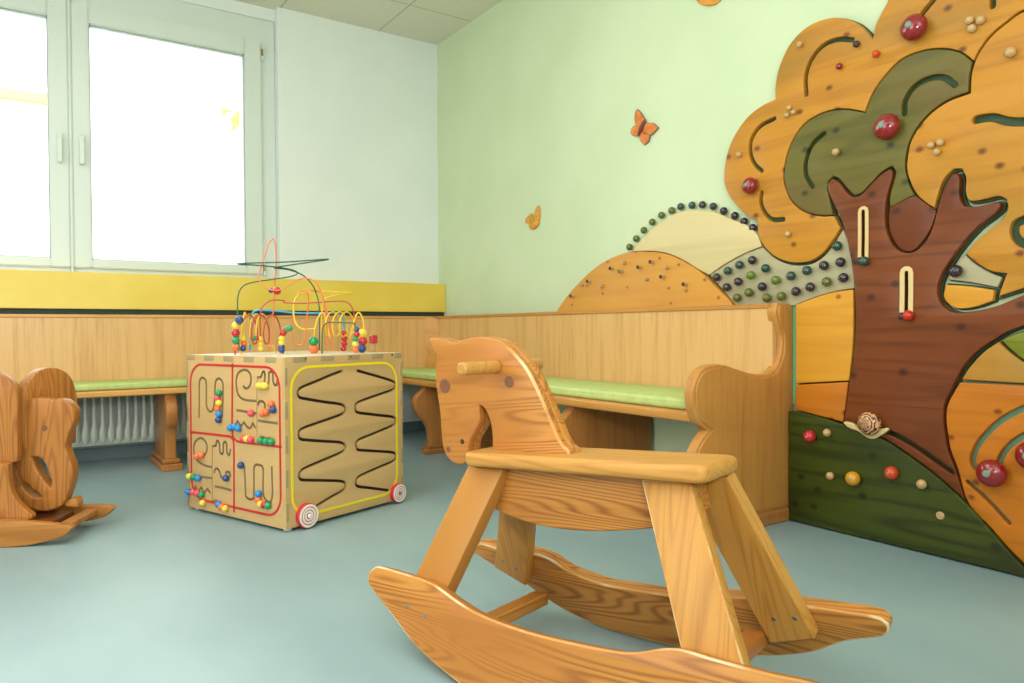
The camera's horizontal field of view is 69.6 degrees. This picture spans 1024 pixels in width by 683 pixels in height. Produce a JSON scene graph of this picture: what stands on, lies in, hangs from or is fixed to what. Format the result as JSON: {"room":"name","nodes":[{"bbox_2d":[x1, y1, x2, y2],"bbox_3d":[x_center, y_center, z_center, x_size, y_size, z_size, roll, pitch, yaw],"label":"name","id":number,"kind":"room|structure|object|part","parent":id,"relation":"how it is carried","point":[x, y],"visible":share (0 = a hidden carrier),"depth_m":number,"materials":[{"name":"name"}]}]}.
{"room":"children's waiting room","nodes":[
{"label":"children's waiting room","id":0,"kind":"room"},
{"bbox_2d":[73,0,438,448],"bbox_3d":[-2.761,-0.595,3.649,5.200,2.700,0.400,-1,1,-34],"label":"wall","id":1,"kind":"structure","parent":0,"point":[356,116],"depth_m":4.59,"materials":[{"name":"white paint"}]},
{"bbox_2d":[0,0,70,271],"bbox_3d":[-2.676,-1.109,3.530,0.942,1.530,0.120,-1,1,-34],"label":"window","id":2,"kind":"structure","parent":1,"relation":"in","point":[54,12],"depth_m":3.74,"materials":[{"name":"white plastic"}]},
{"bbox_3d":[-2.302,-1.030,3.744,0.028,0.070,0.018,-1,1,-34],"label":"handle","id":3,"kind":"part","parent":2,"relation":"part of","materials":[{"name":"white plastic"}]},
{"bbox_3d":[-2.292,-0.974,3.731,0.024,0.130,0.020,-1,1,-34],"label":"handle","id":4,"kind":"part","parent":2,"relation":"part of","materials":[{"name":"white plastic"}]},
{"bbox_2d":[67,0,73,271],"bbox_3d":[-2.276,-1.081,3.792,0.012,1.460,0.045,-1,1,-34],"label":"trim","id":5,"kind":"structure","parent":1,"relation":"attached to","point":[68,1],"depth_m":3.77,"materials":[{"name":"white plastic"}]},
{"bbox_2d":[72,393,186,447],"bbox_3d":[-1.862,0.244,4.127,1.800,0.605,0.070,-1,1,-34],"label":"radiator","id":6,"kind":"object","parent":1,"relation":"attached to","point":[122,436],"visible":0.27,"depth_m":3.94,"materials":[{"name":"white metal"}]},
{"bbox_2d":[70,0,276,277],"bbox_3d":[-1.842,-1.123,4.093,1.044,1.530,0.120,-1,1,-34],"label":"window","id":7,"kind":"structure","parent":1,"relation":"in","point":[174,22],"depth_m":4.13,"materials":[{"name":"white plastic"}]},
{"bbox_3d":[-2.211,-0.976,3.786,0.024,0.130,0.020,-1,1,-34],"label":"handle","id":8,"kind":"part","parent":7,"relation":"part of","materials":[{"name":"white plastic"}]},
{"bbox_2d":[0,308,443,315],"bbox_3d":[-2.625,-0.143,3.451,5.190,0.030,0.080,-1,1,-34],"label":"trim","id":9,"kind":"structure","parent":1,"relation":"attached to","point":[2,310],"depth_m":3.95,"materials":[{"name":"grey"}]},
{"bbox_2d":[0,269,445,311],"bbox_3d":[-2.636,-0.250,3.471,5.198,0.185,0.159,-1,1,-34],"label":"trim","id":10,"kind":"structure","parent":1,"relation":"attached to","point":[18,288],"depth_m":3.99,"materials":[{"name":"yellow paint"}]},
{"bbox_2d":[39,421,425,465],"bbox_3d":[-2.750,0.620,3.663,5.200,0.070,0.015,-1,1,-34],"label":"baseboard","id":11,"kind":"structure","parent":1,"relation":"attached to","point":[135,450],"depth_m":4.07,"materials":[{"name":"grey plastic"}]},
{"bbox_2d":[234,0,501,44],"bbox_3d":[-0.896,-1.959,0.848,5.400,0.100,7.100,-1,1,-34],"label":"ceiling","id":12,"kind":"structure","parent":0,"point":[428,21],"depth_m":4.41,"materials":[{"name":"tile"}]},
{"bbox_2d":[0,431,1023,682],"bbox_3d":[-0.858,0.741,0.860,5.200,0.100,6.820,-1,1,-34],"label":"floor","id":13,"kind":"structure","parent":0,"point":[157,588],"depth_m":1.96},
{"bbox_2d":[0,367,116,547],"bbox_3d":[-1.765,0.379,2.518,0.676,0.578,0.293,0,1,-7],"label":"elephant","id":14,"kind":"object","parent":13,"relation":"on","point":[40,415],"visible":1,"depth_m":2.51},
{"bbox_3d":[-1.698,0.498,2.430,0.222,0.211,0.030,0,1,-7],"label":"panel","id":15,"kind":"part","parent":14,"relation":"part of","materials":[{"name":"brown wood"}]},
{"bbox_3d":[-1.718,0.495,2.599,0.222,0.211,0.030,0,1,-7],"label":"panel","id":16,"kind":"part","parent":14,"relation":"part of","materials":[{"name":"brown wood"}]},
{"bbox_3d":[-1.816,0.616,2.507,0.520,0.015,0.211,0,1,-7],"label":"footboard","id":17,"kind":"part","parent":14,"relation":"part of","materials":[{"name":"brown wood"}]},
{"bbox_2d":[185,238,405,530],"bbox_3d":[-0.844,0.121,2.942,0.633,1.069,0.642,0,1,36],"label":"cube","id":18,"kind":"object","parent":13,"relation":"on","point":[285,440],"visible":1,"depth_m":2.74,"materials":[{"name":"brown wood"}]},
{"bbox_3d":[-1.101,0.344,3.118,0.014,0.596,0.578,0,1,36],"label":"panel","id":19,"kind":"part","parent":18,"relation":"part of","materials":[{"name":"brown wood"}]},
{"bbox_3d":[-1.030,0.351,2.720,0.591,0.596,0.014,0,1,35],"label":"panel","id":20,"kind":"part","parent":18,"relation":"part of","materials":[{"name":"brown wood"}]},
{"bbox_3d":[-0.862,0.053,2.941,0.576,0.010,0.549,0,1,36],"label":"panel","id":21,"kind":"part","parent":18,"relation":"part of","materials":[{"name":"beige wood"}]},
{"bbox_3d":[-0.620,0.347,2.774,0.014,0.596,0.578,0,1,36],"label":"panel","id":22,"kind":"part","parent":18,"relation":"part of","materials":[{"name":"brown wood"}]},
{"bbox_2d":[0,303,792,525],"bbox_3d":[-1.709,0.274,2.468,4.799,0.789,2.712,-1,1,-34],"label":"bench","id":23,"kind":"object","parent":13,"relation":"on","point":[733,364],"visible":0.76,"depth_m":3.44,"materials":[{"name":"brown wood"}]},
{"bbox_2d":[73,377,186,391],"bbox_3d":[-2.531,0.225,3.280,4.247,0.034,0.287,-1,1,-34],"label":"seat cushion","id":24,"kind":"object","parent":23,"relation":"on","point":[101,385],"visible":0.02,"depth_m":3.60,"materials":[{"name":"fabric"}]},
{"bbox_3d":[-1.794,0.438,3.816,0.055,0.358,0.387,-1,1,-34],"label":"support panel","id":25,"kind":"part","parent":23,"relation":"part of","materials":[{"name":"brown wood"}]},
{"bbox_3d":[-2.473,0.068,3.508,4.700,0.375,0.026,-1,1,-34],"label":"backrest","id":26,"kind":"part","parent":23,"relation":"part of","materials":[{"name":"brown wood"}]},
{"bbox_3d":[-2.479,-0.123,3.511,4.700,0.016,0.054,-1,1,-34],"label":"rail","id":27,"kind":"part","parent":23,"relation":"part of","materials":[{"name":"brown wood"}]},
{"bbox_2d":[402,367,435,380],"bbox_3d":[-0.457,0.195,4.139,0.582,0.038,1.156,-1,1,-34],"label":"seat cushion","id":28,"kind":"object","parent":23,"relation":"on","point":[425,373],"depth_m":4.26,"materials":[{"name":"fabric"}]},
{"bbox_3d":[-0.524,0.036,4.768,0.062,0.375,0.062,-1,1,-34],"label":"corner post","id":29,"kind":"part","parent":23,"relation":"part of","materials":[{"name":"brown wood"}]},
{"bbox_3d":[-0.341,0.418,4.244,0.511,0.346,0.050,-1,1,-34],"label":"support panel","id":30,"kind":"part","parent":23,"relation":"part of","materials":[{"name":"brown wood"}]},
{"bbox_3d":[0.214,-0.143,3.761,0.054,0.016,2.630,-1,1,-34],"label":"rail","id":31,"kind":"part","parent":23,"relation":"part of","materials":[{"name":"brown wood"}]},
{"bbox_3d":[0.397,0.432,3.150,0.511,0.346,0.050,-1,1,-34],"label":"support panel","id":32,"kind":"part","parent":23,"relation":"part of","materials":[{"name":"brown wood"}]},
{"bbox_3d":[0.223,0.049,3.739,0.026,0.375,2.600,-1,1,-34],"label":"backrest","id":33,"kind":"part","parent":23,"relation":"part of","materials":[{"name":"brown wood"}]},
{"bbox_2d":[544,376,685,409],"bbox_3d":[0.342,0.210,2.974,0.606,0.038,1.490,-1,1,-34],"label":"seat cushion","id":34,"kind":"object","parent":23,"relation":"on","point":[657,396],"depth_m":2.91,"materials":[{"name":"fabric"}]},
{"bbox_3d":[0.799,0.258,2.562,0.535,0.789,0.040,-1,1,-34],"label":"panel","id":35,"kind":"part","parent":23,"relation":"part of","materials":[{"name":"brown wood"}]},
{"bbox_3d":[0.811,0.258,2.544,0.513,0.768,0.008,-1,1,-34],"label":"panel moulding","id":36,"kind":"part","parent":23,"relation":"part of","materials":[{"name":"brown wood"}]},
{"bbox_2d":[368,337,892,682],"bbox_3d":[0.172,0.335,1.487,1.010,0.689,0.447,0,1,40],"label":"rocking horse","id":37,"kind":"object","parent":13,"relation":"on","point":[533,473],"visible":1,"depth_m":1.45},
{"bbox_3d":[-0.128,0.450,1.613,0.240,0.352,0.034,-4,-20,39],"label":"leg","id":38,"kind":"part","parent":37,"relation":"part of","materials":[{"name":"brown wood"}]},
{"bbox_3d":[-0.069,0.056,1.558,0.028,0.028,0.116,22,14,37],"label":"handle","id":39,"kind":"part","parent":37,"relation":"part of","materials":[{"name":"brown wood"}]},
{"bbox_3d":[0.016,0.425,1.732,0.211,0.332,0.034,-4,17,39],"label":"leg","id":40,"kind":"part","parent":37,"relation":"part of","materials":[{"name":"brown wood"}]},
{"bbox_3d":[0.030,0.053,1.679,0.028,0.028,0.111,-21,-12,37],"label":"handle","id":41,"kind":"part","parent":37,"relation":"part of","materials":[{"name":"brown wood"}]},
{"bbox_3d":[0.158,0.241,1.488,0.569,0.031,0.160,-4,-1,39],"label":"seat","id":42,"kind":"part","parent":37,"relation":"part of","materials":[{"name":"brown wood"}]},
{"bbox_3d":[0.317,0.426,1.249,0.247,0.362,0.034,-4,-20,39],"label":"leg","id":43,"kind":"part","parent":37,"relation":"part of","materials":[{"name":"brown wood"}]},
{"bbox_3d":[0.446,0.406,1.386,0.204,0.351,0.034,-4,17,39],"label":"leg","id":44,"kind":"part","parent":37,"relation":"part of","materials":[{"name":"brown wood"}]},
{"bbox_2d":[789,411,1023,576],"bbox_3d":[1.220,0.454,2.334,0.083,0.397,0.790,-1,1,-34],"label":"panel","id":45,"kind":"object","parent":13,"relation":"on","point":[841,479],"visible":0.93,"depth_m":2.38,"materials":[{"name":"green wood"}]},
{"bbox_3d":[1.040,0.332,2.572,0.043,0.043,0.043,-1,1,-34],"label":"knob","id":46,"kind":"part","parent":45,"relation":"part of","materials":[{"name":"red wood"}]},
{"bbox_3d":[1.079,0.312,2.523,0.027,0.027,0.027,-1,1,-34],"label":"knob","id":47,"kind":"part","parent":45,"relation":"part of","materials":[{"name":"brown wood"}]},
{"bbox_3d":[1.087,0.459,2.515,0.027,0.027,0.027,-1,1,-34],"label":"knob","id":48,"kind":"part","parent":45,"relation":"part of","materials":[{"name":"brown wood"}]},
{"bbox_3d":[1.129,0.454,2.439,0.048,0.048,0.048,-1,1,-34],"label":"knob","id":49,"kind":"part","parent":45,"relation":"part of","materials":[{"name":"orange paint"}]},
{"bbox_3d":[1.202,0.417,2.333,0.043,0.043,0.043,-1,1,-34],"label":"knob","id":50,"kind":"part","parent":45,"relation":"part of","materials":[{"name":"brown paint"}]},
{"bbox_3d":[1.258,0.439,2.260,0.030,0.030,0.030,-1,1,-34],"label":"knob","id":51,"kind":"part","parent":45,"relation":"part of","materials":[{"name":"brown wood"}]},
{"bbox_2d":[437,0,1023,452],"bbox_3d":[1.290,-0.597,2.400,0.120,2.700,7.000,-1,1,-34],"label":"wall","id":52,"kind":"structure","parent":0,"point":[538,101],"depth_m":3.65,"materials":[{"name":"green paint"}]},
{"bbox_2d":[525,206,540,229],"bbox_3d":[0.108,-0.673,4.020,0.022,0.122,0.136,-1,1,-34],"label":"butterfly","id":53,"kind":"object","parent":52,"relation":"attached to","point":[534,222],"visible":1,"depth_m":4.00,"materials":[{"name":"brown wood"}]},
{"bbox_2d":[630,109,658,144],"bbox_3d":[0.589,-0.968,3.299,0.022,0.172,0.178,-1,1,-34],"label":"butterfly","id":54,"kind":"object","parent":52,"relation":"attached to","point":[644,130],"visible":1,"depth_m":3.30,"materials":[{"name":"orange wood"}]},
{"bbox_2d":[557,251,734,311],"bbox_3d":[0.548,-0.239,3.347,0.060,0.345,1.216,-1,1,-34],"label":"panel","id":55,"kind":"object","parent":52,"relation":"attached to","point":[643,279],"visible":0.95,"depth_m":3.27,"materials":[{"name":"brown wood"}]},
{"bbox_2d":[626,201,764,274],"bbox_3d":[0.739,-0.428,3.082,0.032,0.315,0.746,-1,1,-34],"label":"panel","id":56,"kind":"object","parent":52,"relation":"attached to","point":[708,241],"visible":0.98,"depth_m":3.00,"materials":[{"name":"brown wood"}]},
{"bbox_3d":[0.539,-0.434,3.378,0.032,0.032,0.032,-1,1,-34],"label":"ball knob","id":57,"kind":"part","parent":56,"relation":"part of","materials":[{"name":"green paint"}]},
{"bbox_3d":[0.564,-0.467,3.340,0.032,0.032,0.032,-1,1,-34],"label":"ball knob","id":58,"kind":"part","parent":56,"relation":"part of","materials":[{"name":"green paint"}]},
{"bbox_3d":[0.591,-0.499,3.299,0.032,0.032,0.032,-1,1,-34],"label":"ball knob","id":59,"kind":"part","parent":56,"relation":"part of","materials":[{"name":"green paint"}]},
{"bbox_3d":[0.621,-0.528,3.255,0.032,0.032,0.032,-1,1,-34],"label":"ball knob","id":60,"kind":"part","parent":56,"relation":"part of","materials":[{"name":"green paint"}]},
{"bbox_3d":[0.652,-0.550,3.208,0.032,0.032,0.032,-1,1,-34],"label":"ball knob","id":61,"kind":"part","parent":56,"relation":"part of","materials":[{"name":"green paint"}]},
{"bbox_3d":[0.685,-0.562,3.158,0.032,0.032,0.032,-1,1,-34],"label":"ball knob","id":62,"kind":"part","parent":56,"relation":"part of","materials":[{"name":"green paint"}]},
{"bbox_3d":[0.714,-0.571,3.115,0.032,0.032,0.032,-1,1,-34],"label":"ball knob","id":63,"kind":"part","parent":56,"relation":"part of","materials":[{"name":"teal paint"}]},
{"bbox_3d":[0.749,-0.567,3.063,0.032,0.032,0.032,-1,1,-34],"label":"ball knob","id":64,"kind":"part","parent":56,"relation":"part of","materials":[{"name":"teal paint"}]},
{"bbox_3d":[0.781,-0.560,3.017,0.032,0.032,0.032,-1,1,-34],"label":"ball knob","id":65,"kind":"part","parent":56,"relation":"part of","materials":[{"name":"black paint"}]},
{"bbox_3d":[0.812,-0.545,2.970,0.032,0.032,0.032,-1,1,-34],"label":"ball knob","id":66,"kind":"part","parent":56,"relation":"part of","materials":[{"name":"black paint"}]},
{"bbox_3d":[0.842,-0.519,2.926,0.032,0.032,0.032,-1,1,-34],"label":"ball knob","id":67,"kind":"part","parent":56,"relation":"part of","materials":[{"name":"black paint"}]},
{"bbox_3d":[0.873,-0.493,2.882,0.032,0.032,0.032,-1,1,-34],"label":"ball knob","id":68,"kind":"part","parent":56,"relation":"part of","materials":[{"name":"black paint"}]},
{"bbox_3d":[0.897,-0.464,2.846,0.032,0.032,0.032,-1,1,-34],"label":"ball knob","id":69,"kind":"part","parent":56,"relation":"part of","materials":[{"name":"black paint"}]},
{"bbox_3d":[0.920,-0.434,2.812,0.032,0.032,0.032,-1,1,-34],"label":"ball knob","id":70,"kind":"part","parent":56,"relation":"part of","materials":[{"name":"black paint"}]},
{"bbox_2d":[697,0,720,5],"bbox_3d":[0.799,-1.465,2.975,0.022,0.217,0.299,-1,1,-34],"label":"butterfly","id":71,"kind":"object","parent":52,"relation":"attached to","point":[703,2],"visible":1,"depth_m":2.98,"materials":[{"name":"brown wood"}]},
{"bbox_2d":[710,229,854,305],"bbox_3d":[0.970,-0.261,2.722,0.058,0.276,0.640,-1,1,-34],"label":"panel","id":72,"kind":"object","parent":52,"relation":"attached to","point":[758,276],"visible":0.94,"depth_m":2.69,"materials":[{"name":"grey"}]},
{"bbox_3d":[0.815,-0.256,2.930,0.034,0.034,0.034,-1,1,-34],"label":"ball knob","id":73,"kind":"part","parent":72,"relation":"part of","materials":[{"name":"black paint"}]},
{"bbox_3d":[0.843,-0.213,2.889,0.034,0.034,0.034,-1,1,-34],"label":"ball knob","id":74,"kind":"part","parent":72,"relation":"part of","materials":[{"name":"black paint"}]},
{"bbox_3d":[0.845,-0.277,2.884,0.034,0.034,0.034,-1,1,-34],"label":"ball knob","id":75,"kind":"part","parent":72,"relation":"part of","materials":[{"name":"teal paint"}]},
{"bbox_3d":[0.871,-0.170,2.849,0.034,0.034,0.034,-1,1,-34],"label":"ball knob","id":76,"kind":"part","parent":72,"relation":"part of","materials":[{"name":"green paint"}]},
{"bbox_3d":[0.874,-0.231,2.843,0.034,0.034,0.034,-1,1,-34],"label":"ball knob","id":77,"kind":"part","parent":72,"relation":"part of","materials":[{"name":"black paint"}]},
{"bbox_3d":[0.877,-0.295,2.837,0.034,0.034,0.034,-1,1,-34],"label":"ball knob","id":78,"kind":"part","parent":72,"relation":"part of","materials":[{"name":"teal paint"}]},
{"bbox_3d":[0.902,-0.187,2.803,0.034,0.034,0.034,-1,1,-34],"label":"ball knob","id":79,"kind":"part","parent":72,"relation":"part of","materials":[{"name":"green paint"}]},
{"bbox_3d":[0.907,-0.251,2.794,0.034,0.034,0.034,-1,1,-34],"label":"ball knob","id":80,"kind":"part","parent":72,"relation":"part of","materials":[{"name":"green paint"}]},
{"bbox_3d":[0.910,-0.308,2.787,0.034,0.034,0.034,-1,1,-34],"label":"ball knob","id":81,"kind":"part","parent":72,"relation":"part of","materials":[{"name":"black paint"}]},
{"bbox_3d":[0.935,-0.205,2.752,0.034,0.034,0.034,-1,1,-34],"label":"ball knob","id":82,"kind":"part","parent":72,"relation":"part of","materials":[{"name":"black paint"}]},
{"bbox_3d":[0.944,-0.272,2.738,0.034,0.034,0.034,-1,1,-34],"label":"ball knob","id":83,"kind":"part","parent":72,"relation":"part of","materials":[{"name":"teal paint"}]},
{"bbox_3d":[0.947,-0.162,2.736,0.034,0.034,0.034,-1,1,-34],"label":"ball knob","id":84,"kind":"part","parent":72,"relation":"part of","materials":[{"name":"green paint"}]},
{"bbox_3d":[0.968,-0.225,2.703,0.034,0.034,0.034,-1,1,-34],"label":"ball knob","id":85,"kind":"part","parent":72,"relation":"part of","materials":[{"name":"green paint"}]},
{"bbox_3d":[0.982,-0.165,2.684,0.034,0.034,0.034,-1,1,-34],"label":"ball knob","id":86,"kind":"part","parent":72,"relation":"part of","materials":[{"name":"green paint"}]},
{"bbox_3d":[1.004,-0.236,2.649,0.034,0.034,0.034,-1,1,-34],"label":"ball knob","id":87,"kind":"part","parent":72,"relation":"part of","materials":[{"name":"teal paint"}]},
{"bbox_3d":[1.016,-0.179,2.633,0.034,0.034,0.034,-1,1,-34],"label":"ball knob","id":88,"kind":"part","parent":72,"relation":"part of","materials":[{"name":"black paint"}]},
{"bbox_3d":[1.040,-0.250,2.595,0.034,0.034,0.034,-1,1,-34],"label":"ball knob","id":89,"kind":"part","parent":72,"relation":"part of","materials":[{"name":"teal paint"}]},
{"bbox_3d":[1.048,-0.192,2.586,0.034,0.034,0.034,-1,1,-34],"label":"ball knob","id":90,"kind":"part","parent":72,"relation":"part of","materials":[{"name":"black paint"}]},
{"bbox_3d":[1.077,-0.263,2.541,0.034,0.034,0.034,-1,1,-34],"label":"ball knob","id":91,"kind":"part","parent":72,"relation":"part of","materials":[{"name":"black paint"}]},
{"bbox_3d":[1.083,-0.205,2.533,0.034,0.034,0.034,-1,1,-34],"label":"ball knob","id":92,"kind":"part","parent":72,"relation":"part of","materials":[{"name":"green paint"}]},
{"bbox_3d":[1.104,-0.324,2.499,0.034,0.034,0.034,-1,1,-34],"label":"ball knob","id":93,"kind":"part","parent":72,"relation":"part of","materials":[{"name":"teal paint"}]},
{"bbox_3d":[1.111,-0.268,2.490,0.034,0.034,0.034,-1,1,-34],"label":"ball knob","id":94,"kind":"part","parent":72,"relation":"part of","materials":[{"name":"black paint"}]},
{"bbox_3d":[1.118,-0.215,2.482,0.034,0.034,0.034,-1,1,-34],"label":"ball knob","id":95,"kind":"part","parent":72,"relation":"part of","materials":[{"name":"black paint"}]},
{"bbox_2d":[793,306,798,404],"bbox_3d":[1.034,0.040,2.676,0.011,0.380,0.026,-1,1,-34],"label":"trim","id":96,"kind":"structure","parent":52,"relation":"attached to","point":[794,307],"depth_m":2.68,"materials":[{"name":"green"}]},
{"bbox_2d":[795,381,849,421],"bbox_3d":[1.090,0.204,2.576,0.034,0.143,0.210,-1,1,-34],"label":"panel","id":97,"kind":"object","parent":52,"relation":"attached to","point":[827,399],"visible":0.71,"depth_m":2.55,"materials":[{"name":"brown wood"}]},
{"bbox_2d":[796,289,855,383],"bbox_3d":[1.095,-0.011,2.564,0.034,0.333,0.224,-1,1,-34],"label":"panel","id":98,"kind":"object","parent":52,"relation":"attached to","point":[825,324],"visible":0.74,"depth_m":2.55,"materials":[{"name":"brown wood"}]},
{"bbox_2d":[724,0,1023,498],"bbox_3d":[1.201,-0.351,2.335,0.105,1.654,1.358,-1,1,-34],"label":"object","id":99,"kind":"object","parent":52,"relation":"attached to","point":[894,113],"visible":0.98,"depth_m":2.31,"materials":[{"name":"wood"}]},
{"bbox_3d":[1.155,-0.349,2.421,0.004,0.191,0.037,-1,1,-34],"label":"slot frame","id":100,"kind":"part","parent":99,"relation":"part of","materials":[{"name":"beige wood"}]},
{"bbox_3d":[1.236,-0.154,2.307,0.004,0.163,0.043,-1,1,-34],"label":"slot frame","id":101,"kind":"part","parent":99,"relation":"part of","materials":[{"name":"beige wood"}]},
{"bbox_2d":[949,255,1005,288],"bbox_3d":[1.352,-0.206,2.156,0.058,0.110,0.154,-1,1,-34],"label":"panel","id":102,"kind":"object","parent":99,"relation":"attached to","point":[966,270],"visible":0.86,"depth_m":2.16,"materials":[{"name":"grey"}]},
{"bbox_3d":[1.319,-0.209,2.187,0.038,0.038,0.038,-1,1,-34],"label":"ball knob","id":103,"kind":"part","parent":102,"relation":"part of","materials":[{"name":"black paint"}]},
{"bbox_2d":[944,283,999,309],"bbox_3d":[1.357,-0.135,2.178,0.028,0.083,0.149,-1,1,-34],"label":"panel","id":104,"kind":"object","parent":52,"relation":"attached to","point":[959,296],"visible":1,"depth_m":2.17,"materials":[{"name":"brown wood"}]},
{"bbox_2d":[946,381,1023,562],"bbox_3d":[1.419,0.404,2.041,0.094,0.572,0.429,-1,1,-34],"label":"panel","id":105,"kind":"object","parent":52,"relation":"attached to","point":[985,420],"visible":1,"depth_m":2.11,"materials":[{"name":"brown wood"}]},
{"bbox_2d":[962,341,1023,383],"bbox_3d":[1.415,0.058,2.090,0.034,0.122,0.254,-1,1,-34],"label":"panel","id":106,"kind":"object","parent":52,"relation":"attached to","point":[999,363],"visible":0.91,"depth_m":2.10,"materials":[{"name":"yellow wood"}]},
{"bbox_2d":[1002,331,1023,358],"bbox_3d":[1.469,-0.009,2.009,0.034,0.206,0.239,-1,1,-34],"label":"panel","id":107,"kind":"object","parent":52,"relation":"attached to","point":[1015,342],"visible":1,"depth_m":2.06,"materials":[{"name":"green wood"}]},
{"label":"outside","id":108,"kind":"structure","parent":0,"visible":0},
{"bbox_3d":[-5.181,1.555,7.473,23.000,0.100,8.600,-1,1,-34],"label":"ground","id":109,"kind":"structure","parent":108,"visible":0},
{"bbox_2d":[0,11,243,264],"bbox_3d":[-7.649,-2.441,11.034,23.000,12.000,1.050,-1,1,-34],"label":"window glass","id":110,"kind":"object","parent":109,"relation":"on","point":[166,119],"visible":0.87,"depth_m":11.99,"materials":[{"name":"glass"}]},
{"bbox_3d":[-11.883,-3.602,7.983,12.600,0.130,0.150,-1,1,-34],"label":"cornice","id":111,"kind":"part","parent":110,"relation":"part of","materials":[{"name":"yellow"}]}
]}

